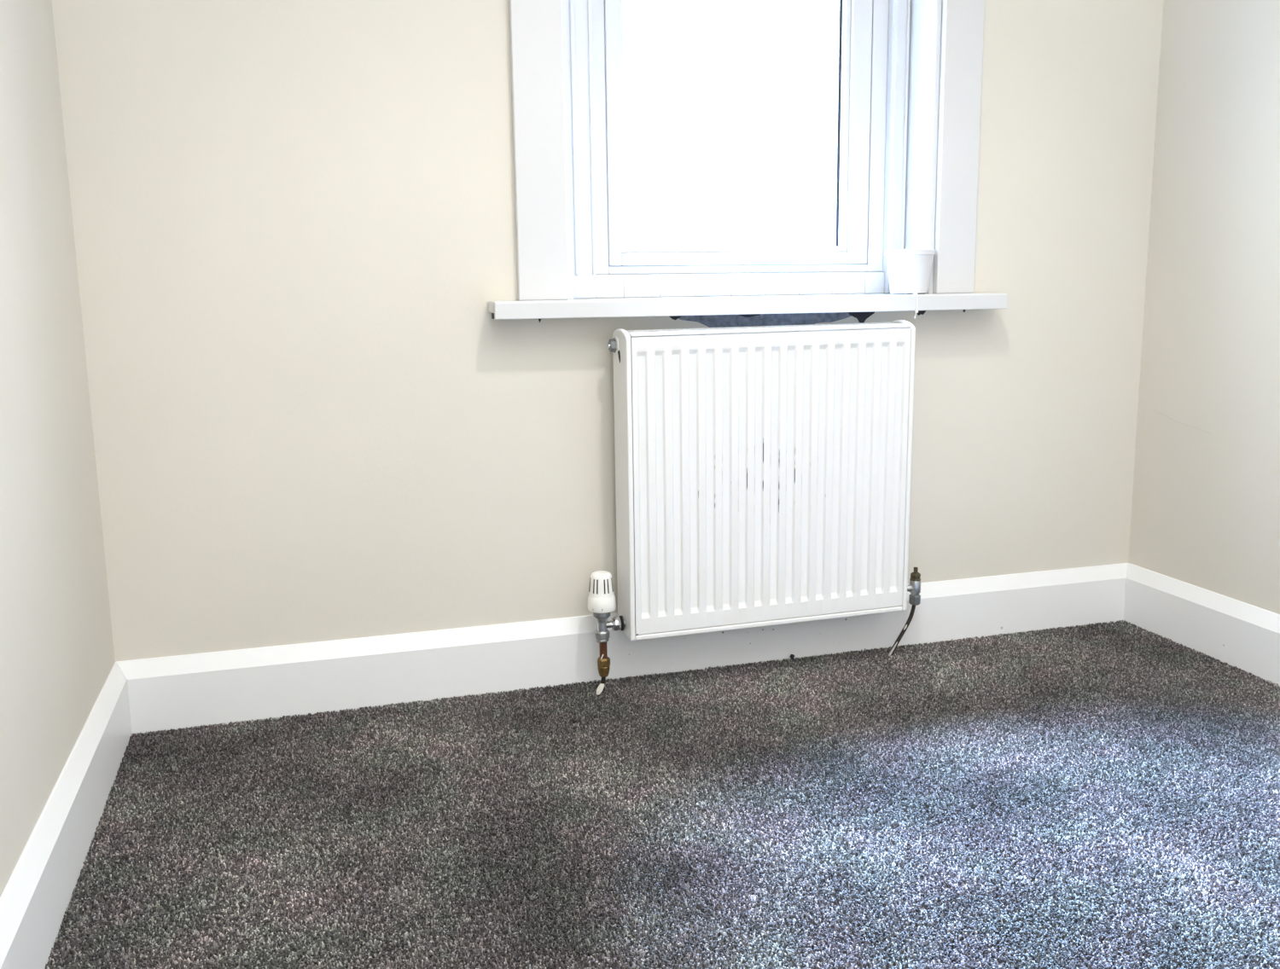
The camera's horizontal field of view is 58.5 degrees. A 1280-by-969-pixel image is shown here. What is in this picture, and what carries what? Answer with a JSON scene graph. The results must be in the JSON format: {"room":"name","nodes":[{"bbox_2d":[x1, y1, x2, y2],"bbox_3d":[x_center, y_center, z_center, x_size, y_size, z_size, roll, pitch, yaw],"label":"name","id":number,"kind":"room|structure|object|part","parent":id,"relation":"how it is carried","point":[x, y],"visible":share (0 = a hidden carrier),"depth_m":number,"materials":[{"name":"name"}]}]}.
{"room":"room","nodes":[
{"label":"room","id":0,"kind":"room"},
{"bbox_2d":[0,0,115,897],"bbox_3d":[-0.556,-0.383,0.264,0.160,2.460,3.401,-4,10,-16],"label":"wall","id":1,"kind":"structure","parent":0,"point":[57,653],"depth_m":1.61,"materials":[{"name":"beige paint"}]},
{"bbox_2d":[0,662,131,968],"bbox_3d":[-0.457,0.663,0.473,0.019,0.139,3.400,-4,10,-16],"label":"baseboard","id":2,"kind":"structure","parent":1,"relation":"attached to","point":[35,899],"depth_m":1.51,"materials":[{"name":"paint"}]},
{"bbox_2d":[51,0,1163,662],"bbox_3d":[0.050,-0.753,2.326,2.511,2.460,0.262,-4,10,-17],"label":"wall","id":3,"kind":"structure","parent":0,"point":[313,420],"depth_m":2.12,"materials":[{"name":"beige paint"}]},
{"bbox_2d":[508,0,568,300],"bbox_3d":[-0.192,-0.997,2.063,0.096,1.312,0.018,-4,10,-17],"label":"trim","id":4,"kind":"structure","parent":3,"relation":"attached to","point":[535,26],"depth_m":2.12,"materials":[{"name":"white paint"}]},
{"bbox_2d":[116,563,1128,734],"bbox_3d":[0.103,0.321,2.380,2.190,0.139,0.020,-4,10,-17],"label":"baseboard","id":5,"kind":"structure","parent":3,"relation":"attached to","point":[167,693],"depth_m":2.27,"materials":[{"name":"paint"}]},
{"bbox_2d":[488,0,1007,319],"bbox_3d":[0.205,-0.974,2.274,1.087,1.250,0.278,-4,10,-17],"label":"window","id":6,"kind":"structure","parent":3,"relation":"in","point":[889,50],"depth_m":2.39,"materials":[{"name":"white paint"}]},
{"bbox_3d":[0.202,-0.991,2.357,0.585,1.058,0.064,-4,10,-16],"label":"sash","id":7,"kind":"part","parent":6,"relation":"part of","materials":[{"name":"white plastic"}]},
{"bbox_3d":[0.186,-1.005,2.355,0.794,1.217,0.105,-4,10,-16],"label":"frame","id":8,"kind":"part","parent":6,"relation":"part of","materials":[{"name":"white plastic"}]},
{"bbox_3d":[0.204,-1.000,2.362,0.658,1.109,0.064,-4,10,-16],"label":"frame","id":9,"kind":"part","parent":6,"relation":"part of","materials":[{"name":"white plastic"}]},
{"bbox_3d":[0.215,-0.374,2.375,1.086,0.033,0.268,-4,10,-16],"label":"sill","id":10,"kind":"part","parent":6,"relation":"part of","materials":[{"name":"white"}]},
{"bbox_3d":[0.253,-0.480,2.409,0.126,0.021,0.036,-4,10,-16],"label":"handle","id":11,"kind":"part","parent":6,"relation":"part of","materials":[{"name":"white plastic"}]},
{"bbox_2d":[884,249,935,294],"bbox_3d":[0.565,-0.446,2.396,0.102,0.092,0.102,-4,10,-17],"label":"plant pot","id":12,"kind":"object","parent":6,"relation":"on","point":[909,270],"visible":0.99,"depth_m":2.36,"materials":[{"name":"white"}]},
{"bbox_2d":[913,293,918,319],"bbox_3d":[0.564,-0.367,2.350,0.008,0.052,0.026,-3,10,-12],"label":"blind cord","id":13,"kind":"object","parent":6,"relation":"hanging from","point":[916,311],"visible":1,"depth_m":2.34,"materials":[{"name":"white plastic"}]},
{"bbox_2d":[607,320,915,640],"bbox_3d":[0.243,-0.019,2.306,0.622,0.607,0.127,-4,10,-17],"label":"radiator","id":14,"kind":"object","parent":3,"relation":"attached to","point":[763,477],"visible":1,"depth_m":2.25,"materials":[{"name":"metal"}]},
{"bbox_2d":[587,570,625,690],"bbox_3d":[-0.066,0.291,2.255,0.074,0.246,0.055,-4,10,-17],"label":"valve","id":15,"kind":"object","parent":14,"relation":"attached to","point":[601,598],"visible":0.99,"depth_m":2.23,"materials":[{"name":"white plastic"}]},
{"bbox_2d":[605,621,612,628],"bbox_3d":[-0.062,0.276,2.254,0.018,0.014,0.014,-4,10,-16],"label":"outlet","id":16,"kind":"object","parent":15,"relation":"attached to","point":[608,624],"depth_m":2.25,"materials":[{"name":"silver metal"}]},
{"bbox_2d":[619,616,624,630],"bbox_3d":[-0.036,0.274,2.261,0.003,0.030,0.030,-4,10,-16],"label":"washer","id":17,"kind":"object","parent":15,"relation":"in","point":[621,620],"depth_m":2.25,"materials":[{"name":"black"}]},
{"bbox_2d":[614,337,618,354],"bbox_3d":[-0.045,-0.265,2.179,0.002,0.033,0.033,-4,11,-16],"label":"washer","id":18,"kind":"object","parent":14,"relation":"in","point":[616,339],"depth_m":2.17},
{"bbox_3d":[-0.031,0.002,2.214,0.010,0.602,0.095,-4,12,-16],"label":"panel","id":19,"kind":"part","parent":14,"relation":"part of","materials":[{"name":"white metal"}]},
{"bbox_2d":[625,321,911,337],"bbox_3d":[0.249,-0.305,2.241,0.583,0.007,0.092,-4,11,-16],"label":"grille","id":20,"kind":"object","parent":14,"relation":"attached to","point":[893,328],"depth_m":2.23,"materials":[{"name":"white metal"}]},
{"bbox_3d":[0.537,-0.039,2.382,0.010,0.602,0.095,-4,11,-16],"label":"panel","id":21,"kind":"part","parent":14,"relation":"part of","materials":[{"name":"white metal"}]},
{"bbox_2d":[888,567,920,657],"bbox_3d":[0.565,0.275,2.447,0.073,0.198,0.023,-4,10,-17],"label":"valve","id":22,"kind":"object","parent":14,"relation":"attached to","point":[914,588],"visible":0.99,"depth_m":2.44,"materials":[{"name":"silver metal"}]},
{"bbox_2d":[932,0,984,293],"bbox_3d":[0.658,-1.052,2.316,0.090,1.312,0.018,-4,10,-17],"label":"trim","id":23,"kind":"structure","parent":3,"relation":"attached to","point":[962,20],"depth_m":2.37,"materials":[{"name":"white paint"}]},
{"bbox_2d":[45,620,1279,968],"bbox_3d":[0.533,0.708,0.839,2.611,0.100,3.820,-4,10,-17],"label":"floor","id":24,"kind":"structure","parent":0,"point":[1098,795],"depth_m":1.70,"materials":[{"name":"grey carpet"}]},
{"bbox_2d":[596,683,604,695],"bbox_3d":[-0.079,0.403,2.251,0.012,0.011,0.035,2,10,14],"label":"flake","id":25,"kind":"object","parent":24,"relation":"on","point":[600,689],"visible":1,"depth_m":2.25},
{"bbox_2d":[1128,0,1279,614],"bbox_3d":[1.656,-0.527,0.920,0.161,2.460,3.406,-3,10,-15],"label":"wall","id":26,"kind":"structure","parent":0,"point":[1206,503],"depth_m":2.38,"materials":[{"name":"beige paint"}]},
{"bbox_2d":[1123,563,1279,687],"bbox_3d":[1.584,0.531,1.079,0.020,0.139,3.401,-3,10,-15],"label":"baseboard","id":27,"kind":"structure","parent":26,"relation":"attached to","point":[1243,636],"depth_m":2.43,"materials":[{"name":"paint"}]}
]}

